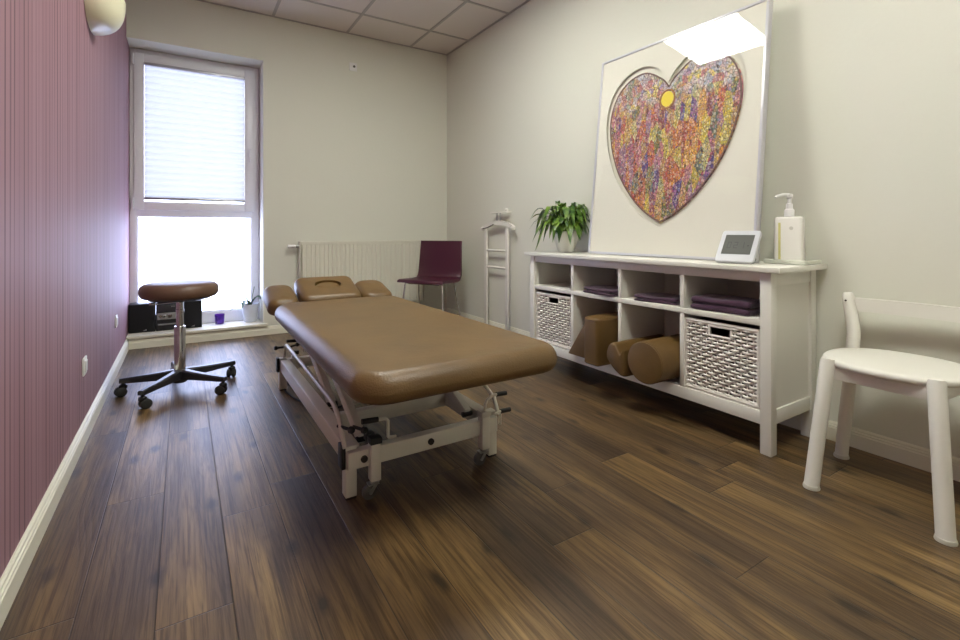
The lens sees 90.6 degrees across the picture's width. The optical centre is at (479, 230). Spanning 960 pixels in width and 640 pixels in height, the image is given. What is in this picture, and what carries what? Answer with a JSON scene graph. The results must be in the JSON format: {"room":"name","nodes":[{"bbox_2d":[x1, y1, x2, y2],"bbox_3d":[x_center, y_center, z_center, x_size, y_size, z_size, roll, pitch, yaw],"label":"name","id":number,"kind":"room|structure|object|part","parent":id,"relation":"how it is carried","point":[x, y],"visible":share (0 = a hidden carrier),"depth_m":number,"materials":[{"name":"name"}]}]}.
{"room":"massage therapy room","nodes":[
{"label":"massage therapy room","id":0,"kind":"room"},
{"bbox_2d":[0,0,129,577],"bbox_3d":[-1.284,-0.543,1.202,0.150,2.947,6.600,0,0,-32],"label":"wall","id":1,"kind":"structure","parent":0,"point":[65,87],"depth_m":1.61,"materials":[{"name":"paint"}]},
{"bbox_2d":[0,339,128,629],"bbox_3d":[-1.135,0.887,1.121,0.016,0.085,6.104,0,0,-32],"label":"baseboard","id":2,"kind":"structure","parent":1,"relation":"attached to","point":[13,575],"depth_m":1.50,"materials":[{"name":"beige paint"}]},
{"bbox_2d":[82,355,87,376],"bbox_3d":[-1.759,0.603,2.115,0.012,0.078,0.075,0,0,-32],"label":"wall socket","id":3,"kind":"object","parent":1,"relation":"attached to","point":[84,360],"visible":1,"depth_m":2.09,"materials":[{"name":"white plastic"}]},
{"bbox_2d":[84,0,125,35],"bbox_3d":[-1.798,-1.036,2.296,0.137,0.172,0.370,0,0,-32],"label":"wall sconce","id":4,"kind":"object","parent":1,"relation":"attached to","point":[104,17],"visible":1,"depth_m":2.22,"materials":[{"name":"white glass"}]},
{"bbox_2d":[115,314,117,327],"bbox_3d":[-2.381,0.595,3.111,0.012,0.080,0.075,0,0,-32],"label":"wall socket","id":5,"kind":"object","parent":1,"relation":"attached to","point":[116,315],"visible":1,"depth_m":3.09,"materials":[{"name":"white plastic"}]},
{"bbox_2d":[126,0,446,340],"bbox_3d":[-1.645,-0.543,4.590,2.827,2.947,0.320,0,0,-32],"label":"wall","id":6,"kind":"structure","parent":0,"point":[345,154],"depth_m":4.52,"materials":[{"name":"white paint"}]},
{"bbox_2d":[130,48,258,323],"bbox_3d":[-2.474,-0.342,4.175,0.978,2.334,0.137,0,0,-32],"label":"window","id":7,"kind":"structure","parent":6,"relation":"in","point":[139,207],"depth_m":4.15,"materials":[{"name":"white plastic"}]},
{"bbox_3d":[-2.487,-0.823,4.178,0.905,1.305,0.058,0,0,-32],"label":"sash","id":8,"kind":"part","parent":7,"relation":"part of","materials":[{"name":"white plastic"}]},
{"bbox_2d":[144,62,244,201],"bbox_3d":[-2.480,-0.831,4.159,0.760,1.146,0.026,0,0,-32],"label":"blind","id":9,"kind":"object","parent":7,"relation":"attached to","point":[194,119],"visible":1,"depth_m":4.14,"materials":[{"name":"white fabric"}]},
{"bbox_3d":[-2.480,-1.392,4.159,0.760,0.024,0.026,0,0,-32],"label":"head rail","id":10,"kind":"part","parent":9,"relation":"part of","materials":[{"name":"silver metal"}]},
{"bbox_3d":[-2.480,-0.267,4.159,0.756,0.018,0.022,0,0,-32],"label":"rail","id":11,"kind":"part","parent":9,"relation":"part of","materials":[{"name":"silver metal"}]},
{"bbox_3d":[-2.109,-0.685,4.351,0.024,0.130,0.049,0,0,-32],"label":"handle","id":12,"kind":"part","parent":7,"relation":"part of","materials":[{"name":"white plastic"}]},
{"bbox_2d":[126,319,267,339],"bbox_3d":[-2.390,0.840,4.075,1.016,0.028,0.296,0,0,-32],"label":"window sill","id":13,"kind":"structure","parent":6,"relation":"attached to","point":[230,325],"depth_m":4.01,"materials":[{"name":"beige paint"}]},
{"bbox_2d":[128,302,155,333],"bbox_3d":[-2.765,0.710,3.890,0.176,0.230,0.142,0,0,-32],"label":"loudspeaker","id":14,"kind":"object","parent":13,"relation":"on","point":[141,315],"visible":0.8,"depth_m":3.83,"materials":[{"name":"black plastic"}]},
{"bbox_2d":[156,303,175,330],"bbox_3d":[-2.620,0.714,3.976,0.149,0.224,0.150,0,0,-32],"label":"stereo unit","id":15,"kind":"object","parent":13,"relation":"on","point":[165,313],"visible":0.93,"depth_m":3.92,"materials":[{"name":"black plastic"}]},
{"bbox_3d":[-2.587,0.707,3.924,0.128,0.054,0.005,0,0,-32],"label":"control panel","id":16,"kind":"part","parent":15,"relation":"part of","materials":[{"name":"silver metal"}]},
{"bbox_2d":[184,300,201,327],"bbox_3d":[-2.481,0.710,4.067,0.170,0.230,0.142,0,0,-32],"label":"loudspeaker","id":17,"kind":"object","parent":13,"relation":"on","point":[192,309],"visible":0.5,"depth_m":4.02,"materials":[{"name":"black plastic"}]},
{"bbox_2d":[215,313,224,323],"bbox_3d":[-2.299,0.782,4.194,0.080,0.086,0.080,0,0,-32],"label":"glass","id":18,"kind":"object","parent":13,"relation":"on","point":[219,318],"visible":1,"depth_m":4.17,"materials":[{"name":"purple glass"}]},
{"bbox_2d":[231,287,260,321],"bbox_3d":[-2.112,0.668,4.281,0.243,0.315,0.155,0,0,-32],"label":"orchid pot","id":19,"kind":"object","parent":13,"relation":"on","point":[250,310],"visible":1,"depth_m":4.26,"materials":[{"name":"white ceramic"}]},
{"bbox_3d":[-2.082,0.746,4.306,0.144,0.160,0.144,0,0,-32],"label":"pot","id":20,"kind":"part","parent":19,"relation":"part of","materials":[{"name":"white ceramic"}]},
{"bbox_2d":[129,309,445,349],"bbox_3d":[-1.556,0.892,4.447,2.795,0.075,0.016,0,0,-32],"label":"baseboard","id":21,"kind":"structure","parent":6,"relation":"attached to","point":[276,329],"depth_m":3.99,"materials":[{"name":"beige paint"}]},
{"bbox_2d":[349,62,356,71],"bbox_3d":[-1.240,-1.600,4.646,0.075,0.080,0.013,0,0,-32],"label":"wall sensor","id":22,"kind":"object","parent":6,"relation":"attached to","point":[352,66],"visible":1,"depth_m":4.64,"materials":[{"name":"white plastic"}]},
{"bbox_2d":[287,240,423,300],"bbox_3d":[-1.171,0.515,4.638,1.337,0.829,0.100,0,0,-32],"label":"radiator","id":23,"kind":"object","parent":6,"relation":"attached to","point":[386,262],"visible":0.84,"depth_m":4.64,"materials":[{"name":"white metal"}]},
{"bbox_2d":[300,240,423,242],"bbox_3d":[-1.122,0.109,4.652,1.235,0.016,0.072,0,0,-32],"label":"grille","id":24,"kind":"object","parent":23,"relation":"attached to","point":[378,241],"depth_m":4.65,"materials":[{"name":"white metal"}]},
{"bbox_2d":[197,0,529,55],"bbox_3d":[0.057,-1.976,1.865,3.027,0.123,6.304,0,0,-32],"label":"ceiling","id":25,"kind":"structure","parent":0,"point":[442,27],"depth_m":4.26,"materials":[{"name":"beige tile"}]},
{"bbox_2d":[0,333,959,639],"bbox_3d":[-0.008,0.990,1.970,3.027,0.120,6.550,0,0,-32],"label":"floor","id":26,"kind":"structure","parent":0,"point":[607,506],"depth_m":1.46,"materials":[{"name":"brown wood"}]},
{"bbox_2d":[114,280,235,408],"bbox_3d":[-1.771,0.615,2.794,0.617,0.630,0.606,0,0,-32],"label":"stool","id":27,"kind":"object","parent":26,"relation":"on","point":[178,292],"visible":1,"depth_m":2.70,"materials":[{"name":"brown leather"}]},
{"bbox_3d":[-1.899,0.836,2.712,0.259,0.056,0.048,0,0,-23],"label":"arm","id":28,"kind":"part","parent":27,"relation":"part of","materials":[{"name":"grey metal"}]},
{"bbox_3d":[-1.755,0.836,2.601,0.048,0.056,0.283,0,0,1],"label":"arm","id":29,"kind":"part","parent":27,"relation":"part of","materials":[{"name":"grey metal"}]},
{"bbox_3d":[-1.777,0.406,2.679,0.016,0.018,0.159,0,0,29],"label":"height lever","id":30,"kind":"part","parent":27,"relation":"part of","materials":[{"name":"silver metal"}]},
{"bbox_3d":[-1.752,0.345,2.773,0.400,0.090,0.400,0,0,-32],"label":"seat","id":31,"kind":"part","parent":27,"relation":"part of","materials":[{"name":"brown leather"}]},
{"bbox_3d":[-1.752,0.394,2.773,0.310,0.010,0.310,0,0,-32],"label":"seat plate","id":32,"kind":"part","parent":27,"relation":"part of","materials":[{"name":"black plastic"}]},
{"bbox_3d":[-1.584,0.836,2.730,0.287,0.056,0.048,0,0,14],"label":"arm","id":33,"kind":"part","parent":27,"relation":"part of","materials":[{"name":"grey metal"}]},
{"bbox_3d":[-1.653,0.836,2.916,0.048,0.056,0.289,0,0,35],"label":"arm","id":34,"kind":"part","parent":27,"relation":"part of","materials":[{"name":"grey metal"}]},
{"bbox_2d":[263,276,556,500],"bbox_3d":[-0.477,0.606,2.207,0.764,0.647,1.861,0,0,-32],"label":"table","id":35,"kind":"object","parent":26,"relation":"on","point":[395,356],"visible":1,"depth_m":1.76,"materials":[{"name":"brown leather"}]},
{"bbox_3d":[-1.153,0.833,2.775,0.040,0.178,0.044,0,0,-32],"label":"leg","id":36,"kind":"part","parent":35,"relation":"part of","materials":[{"name":"beige metal"}]},
{"bbox_3d":[-0.920,0.788,2.945,0.612,0.060,0.040,0,0,-32],"label":"cross rail","id":37,"kind":"part","parent":35,"relation":"part of","materials":[{"name":"beige metal"}]},
{"bbox_3d":[-0.962,0.847,2.655,0.569,0.166,0.215,0,0,27],"label":"power cord","id":38,"kind":"part","parent":35,"relation":"part of","materials":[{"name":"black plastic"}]},
{"bbox_3d":[-0.797,0.782,2.220,0.052,0.065,1.330,0,0,-32],"label":"rail","id":39,"kind":"part","parent":35,"relation":"part of","materials":[{"name":"beige metal"}]},
{"bbox_3d":[-0.810,0.640,2.347,0.028,0.289,0.615,0,0,-32],"label":"lift arm","id":40,"kind":"part","parent":35,"relation":"part of","materials":[{"name":"beige metal"}]},
{"bbox_3d":[-0.464,0.683,1.639,0.077,0.024,0.024,0,0,31],"label":"bar knob","id":41,"kind":"part","parent":35,"relation":"part of","materials":[{"name":"black plastic"}]},
{"bbox_3d":[-0.593,0.640,1.999,0.028,0.289,0.615,0,0,-32],"label":"lift arm","id":42,"kind":"part","parent":35,"relation":"part of","materials":[{"name":"beige metal"}]},
{"bbox_3d":[-0.456,0.833,1.658,0.040,0.178,0.044,0,0,-32],"label":"leg","id":43,"kind":"part","parent":35,"relation":"part of","materials":[{"name":"beige metal"}]},
{"bbox_3d":[-0.415,0.685,1.640,0.065,0.024,0.024,0,0,33],"label":"bar knob","id":44,"kind":"part","parent":35,"relation":"part of","materials":[{"name":"black plastic"}]},
{"bbox_3d":[-0.368,0.801,1.657,0.036,0.134,0.036,0,0,-32],"label":"castor post","id":45,"kind":"part","parent":35,"relation":"part of","materials":[{"name":"beige metal"}]},
{"bbox_3d":[-0.387,0.788,2.092,0.508,0.060,0.040,0,0,-32],"label":"cross rail","id":46,"kind":"part","parent":35,"relation":"part of","materials":[{"name":"beige metal"}]},
{"bbox_3d":[-0.408,0.427,2.059,0.723,0.092,1.535,0,0,-32],"label":"mattress","id":47,"kind":"part","parent":35,"relation":"part of","materials":[{"name":"beige leather"}]},
{"bbox_3d":[-0.198,0.788,1.789,0.612,0.060,0.040,0,0,-32],"label":"cross rail","id":48,"kind":"part","parent":35,"relation":"part of","materials":[{"name":"beige metal"}]},
{"bbox_3d":[-0.213,0.640,2.237,0.028,0.289,0.615,0,0,-32],"label":"lift arm","id":49,"kind":"part","parent":35,"relation":"part of","materials":[{"name":"beige metal"}]},
{"bbox_3d":[-0.322,0.782,2.517,0.052,0.065,1.330,0,0,-32],"label":"rail","id":50,"kind":"part","parent":35,"relation":"part of","materials":[{"name":"beige metal"}]},
{"bbox_3d":[0.016,0.801,1.896,0.036,0.134,0.036,0,0,-32],"label":"castor post","id":51,"kind":"part","parent":35,"relation":"part of","materials":[{"name":"beige metal"}]},
{"bbox_3d":[0.041,0.833,1.969,0.040,0.178,0.044,0,0,-32],"label":"leg","id":52,"kind":"part","parent":35,"relation":"part of","materials":[{"name":"beige metal"}]},
{"bbox_2d":[397,241,461,315],"bbox_3d":[-0.466,0.514,4.499,0.486,0.825,0.440,0,0,23],"label":"chair","id":53,"kind":"object","parent":26,"relation":"on","point":[440,262],"visible":0.88,"depth_m":4.63,"materials":[{"name":"purple plastic"}]},
{"bbox_3d":[-0.584,0.702,4.688,0.065,0.447,0.180,0,0,-29],"label":"leg","id":54,"kind":"part","parent":53,"relation":"part of","materials":[{"name":"silver metal"}]},
{"bbox_3d":[-0.473,0.494,4.481,0.320,0.016,0.246,0,0,23],"label":"under frame","id":55,"kind":"part","parent":53,"relation":"part of","materials":[{"name":"silver metal"}]},
{"bbox_3d":[-0.363,0.702,4.293,0.047,0.447,0.157,0,0,-44],"label":"leg","id":56,"kind":"part","parent":53,"relation":"part of","materials":[{"name":"silver metal"}]},
{"bbox_3d":[-0.247,0.702,4.542,0.180,0.447,0.065,0,0,-14],"label":"leg","id":57,"kind":"part","parent":53,"relation":"part of","materials":[{"name":"silver metal"}]},
{"bbox_2d":[481,208,514,329],"bbox_3d":[0.094,0.367,4.209,0.240,1.125,0.506,0,0,-32],"label":"stand","id":58,"kind":"object","parent":26,"relation":"on","point":[494,223],"visible":0.84,"depth_m":4.23,"materials":[{"name":"white paint"}]},
{"bbox_3d":[0.058,0.438,4.434,0.020,0.925,0.038,0,0,-32],"label":"post","id":59,"kind":"part","parent":58,"relation":"part of","materials":[{"name":"white paint"}]},
{"bbox_2d":[490,208,510,213],"bbox_3d":[0.183,-0.175,4.241,0.055,0.040,0.260,0,0,-32],"label":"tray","id":60,"kind":"object","parent":58,"relation":"on","point":[506,209],"depth_m":4.15,"materials":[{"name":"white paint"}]},
{"bbox_3d":[0.238,0.438,4.146,0.020,0.925,0.038,0,0,-32],"label":"post","id":61,"kind":"part","parent":58,"relation":"part of","materials":[{"name":"white paint"}]},
{"bbox_2d":[524,251,826,456],"bbox_3d":[0.927,0.540,2.717,0.416,0.779,1.678,0,0,-32],"label":"sideboard","id":62,"kind":"object","parent":26,"relation":"on","point":[786,293],"visible":0.69,"depth_m":2.29,"materials":[{"name":"white wood"}]},
{"bbox_3d":[0.377,0.551,3.289,0.045,0.757,0.045,0,0,-32],"label":"leg","id":63,"kind":"part","parent":62,"relation":"part of","materials":[{"name":"white wood"}]},
{"bbox_2d":[536,290,570,349],"bbox_3d":[0.625,0.586,3.203,0.354,0.336,0.374,0,0,-32],"label":"wicker basket","id":64,"kind":"object","parent":62,"relation":"on","point":[553,309],"visible":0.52,"depth_m":3.12,"materials":[{"name":"white wicker"}]},
{"bbox_3d":[0.519,0.489,3.388,0.302,0.632,0.018,0,0,-32],"label":"panel","id":65,"kind":"part","parent":62,"relation":"part of","materials":[{"name":"white wood"}]},
{"bbox_2d":[531,201,589,251],"bbox_3d":[0.560,-0.026,3.326,0.440,0.354,0.395,0,0,9],"label":"potted plant","id":66,"kind":"object","parent":62,"relation":"on","point":[563,221],"visible":1,"depth_m":3.20,"materials":[{"name":"green plant"}]},
{"bbox_3d":[0.596,0.078,3.284,0.184,0.146,0.184,0,0,-32],"label":"pot","id":67,"kind":"part","parent":66,"relation":"part of","materials":[{"name":"white ceramic"}]},
{"bbox_3d":[0.670,0.551,3.472,0.045,0.757,0.045,0,0,-32],"label":"leg","id":68,"kind":"part","parent":62,"relation":"part of","materials":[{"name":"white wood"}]},
{"bbox_2d":[569,312,615,357],"bbox_3d":[0.736,0.623,2.917,0.350,0.258,0.188,0,0,-32],"label":"cushion","id":69,"kind":"object","parent":62,"relation":"on","point":[578,348],"visible":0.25,"depth_m":2.81,"materials":[{"name":"brown leather"}]},
{"bbox_2d":[583,285,617,296],"bbox_3d":[0.780,0.354,2.815,0.244,0.038,0.250,0,0,-25],"label":"folded towel","id":70,"kind":"object","parent":62,"relation":"on","point":[606,290],"visible":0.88,"depth_m":2.79,"materials":[{"name":"purple fabric"}]},
{"bbox_2d":[584,312,617,366],"bbox_3d":[0.777,0.620,2.755,0.383,0.267,0.113,0,0,-32],"label":"cushion","id":71,"kind":"object","parent":62,"relation":"on","point":[601,330],"visible":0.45,"depth_m":2.65,"materials":[{"name":"brown leather"}]},
{"bbox_2d":[607,334,664,376],"bbox_3d":[0.876,0.671,2.581,0.410,0.164,0.126,0,0,-32],"label":"cushion","id":72,"kind":"object","parent":62,"relation":"on","point":[617,352],"visible":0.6,"depth_m":2.47,"materials":[{"name":"brown leather"}]},
{"bbox_2d":[534,282,759,325],"bbox_3d":[0.932,0.387,2.721,0.376,0.025,1.547,0,0,-32],"label":"shelf","id":73,"kind":"object","parent":62,"relation":"attached to","point":[685,310],"depth_m":2.57,"materials":[{"name":"white wood"}]},
{"bbox_2d":[554,345,741,403],"bbox_3d":[0.940,0.763,2.727,0.356,0.018,1.551,0,0,-32],"label":"shelf","id":74,"kind":"object","parent":62,"relation":"attached to","point":[559,350],"depth_m":2.68,"materials":[{"name":"white wood"}]},
{"bbox_2d":[628,334,679,384],"bbox_3d":[0.972,0.650,2.436,0.410,0.207,0.207,0,0,-33],"label":"bolster","id":75,"kind":"object","parent":62,"relation":"on","point":[652,361],"visible":0.73,"depth_m":2.31,"materials":[{"name":"brown leather"}]},
{"bbox_3d":[0.781,0.782,2.627,0.020,0.056,1.507,0,0,-32],"label":"rail","id":76,"kind":"part","parent":62,"relation":"part of","materials":[{"name":"white wood"}]},
{"bbox_2d":[634,293,679,304],"bbox_3d":[0.980,0.356,2.515,0.224,0.033,0.250,0,0,-38],"label":"folded towel","id":77,"kind":"object","parent":62,"relation":"on","point":[664,298],"visible":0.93,"depth_m":2.48,"materials":[{"name":"purple fabric"}]},
{"bbox_2d":[588,0,772,262],"bbox_3d":[1.049,-0.479,2.671,0.165,1.258,1.062,0,0,-32],"label":"framed picture","id":78,"kind":"object","parent":62,"relation":"on","point":[681,137],"visible":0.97,"depth_m":2.56,"materials":[{"name":"white paper"}]},
{"bbox_3d":[1.095,0.472,2.823,0.008,0.599,1.547,0,0,-32],"label":"panel","id":79,"kind":"part","parent":62,"relation":"part of","materials":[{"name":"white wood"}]},
{"bbox_2d":[685,315,759,408],"bbox_3d":[1.228,0.586,2.238,0.354,0.336,0.374,0,0,-32],"label":"wicker basket","id":80,"kind":"object","parent":62,"relation":"on","point":[723,361],"visible":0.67,"depth_m":2.14,"materials":[{"name":"white wicker"}]},
{"bbox_2d":[690,294,759,315],"bbox_3d":[1.175,0.341,2.220,0.244,0.063,0.279,0,0,-34],"label":"folded towel","id":81,"kind":"object","parent":62,"relation":"on","point":[731,304],"visible":0.95,"depth_m":2.15,"materials":[{"name":"purple fabric"}]},
{"bbox_2d":[715,231,761,263],"bbox_3d":[1.187,0.080,2.174,0.138,0.157,0.166,0,0,-40],"label":"digital clock","id":82,"kind":"object","parent":62,"relation":"on","point":[738,247],"visible":0.94,"depth_m":2.15,"materials":[{"name":"grey plastic"}]},
{"bbox_3d":[1.199,0.551,1.974,0.045,0.757,0.045,0,0,-32],"label":"leg","id":83,"kind":"part","parent":62,"relation":"part of","materials":[{"name":"white wood"}]},
{"bbox_2d":[764,258,821,264],"bbox_3d":[1.418,0.141,2.157,0.156,0.019,0.176,0,0,-32],"label":"tray","id":84,"kind":"object","parent":62,"relation":"on","point":[772,260],"visible":0.84,"depth_m":2.10,"materials":[{"name":"white"}]},
{"bbox_2d":[774,193,804,260],"bbox_3d":[1.400,-0.015,2.157,0.086,0.310,0.110,0,0,-42],"label":"soap dispenser","id":85,"kind":"object","parent":84,"relation":"on","point":[789,230],"visible":0.96,"depth_m":2.15,"materials":[{"name":"white plastic"}]},
{"bbox_2d":[774,217,804,260],"bbox_3d":[1.411,0.039,2.167,0.056,0.202,0.110,0,0,-42],"label":"bottle","id":86,"kind":"object","parent":85,"relation":"attached to","point":[789,232],"depth_m":2.14,"materials":[{"name":"white plastic"}]},
{"bbox_3d":[1.350,0.489,2.058,0.302,0.632,0.018,0,0,-32],"label":"panel","id":87,"kind":"part","parent":62,"relation":"part of","materials":[{"name":"white wood"}]},
{"bbox_3d":[1.491,0.551,2.157,0.045,0.757,0.045,0,0,-32],"label":"leg","id":88,"kind":"part","parent":62,"relation":"part of","materials":[{"name":"white wood"}]},
{"bbox_2d":[802,292,959,546],"bbox_3d":[1.475,0.591,1.687,0.490,0.679,0.492,0,0,-32],"label":"wooden chair","id":89,"kind":"object","parent":26,"relation":"on","point":[934,380],"visible":1,"depth_m":1.69,"materials":[{"name":"white paint"}]},
{"bbox_3d":[1.230,0.694,1.721,0.110,0.466,0.047,0,0,-5],"label":"leg","id":90,"kind":"part","parent":89,"relation":"part of","materials":[{"name":"white paint"}]},
{"bbox_3d":[1.518,0.591,1.951,0.103,0.670,0.080,0,0,-32],"label":"post","id":91,"kind":"part","parent":89,"relation":"part of","materials":[{"name":"white paint"}]},
{"bbox_3d":[1.480,0.479,1.685,0.400,0.026,0.424,0,0,-32],"label":"seat","id":92,"kind":"part","parent":89,"relation":"part of","materials":[{"name":"white paint"}]},
{"bbox_3d":[1.663,0.305,1.802,0.050,0.054,0.436,0,0,-32],"label":"rail","id":93,"kind":"part","parent":89,"relation":"part of","materials":[{"name":"white paint"}]},
{"bbox_3d":[1.406,0.694,1.448,0.046,0.466,0.104,0,0,25],"label":"leg","id":94,"kind":"part","parent":89,"relation":"part of","materials":[{"name":"white paint"}]},
{"bbox_2d":[447,0,959,457],"bbox_3d":[1.241,-0.543,2.780,0.150,2.947,6.600,0,0,-32],"label":"wall","id":95,"kind":"structure","parent":0,"point":[863,123],"depth_m":2.18,"materials":[{"name":"white paint"}]},
{"bbox_2d":[446,308,959,481],"bbox_3d":[1.249,0.889,2.610,0.016,0.082,6.104,0,0,-32],"label":"baseboard","id":96,"kind":"structure","parent":95,"relation":"attached to","point":[912,455],"depth_m":1.96,"materials":[{"name":"beige paint"}]}
]}

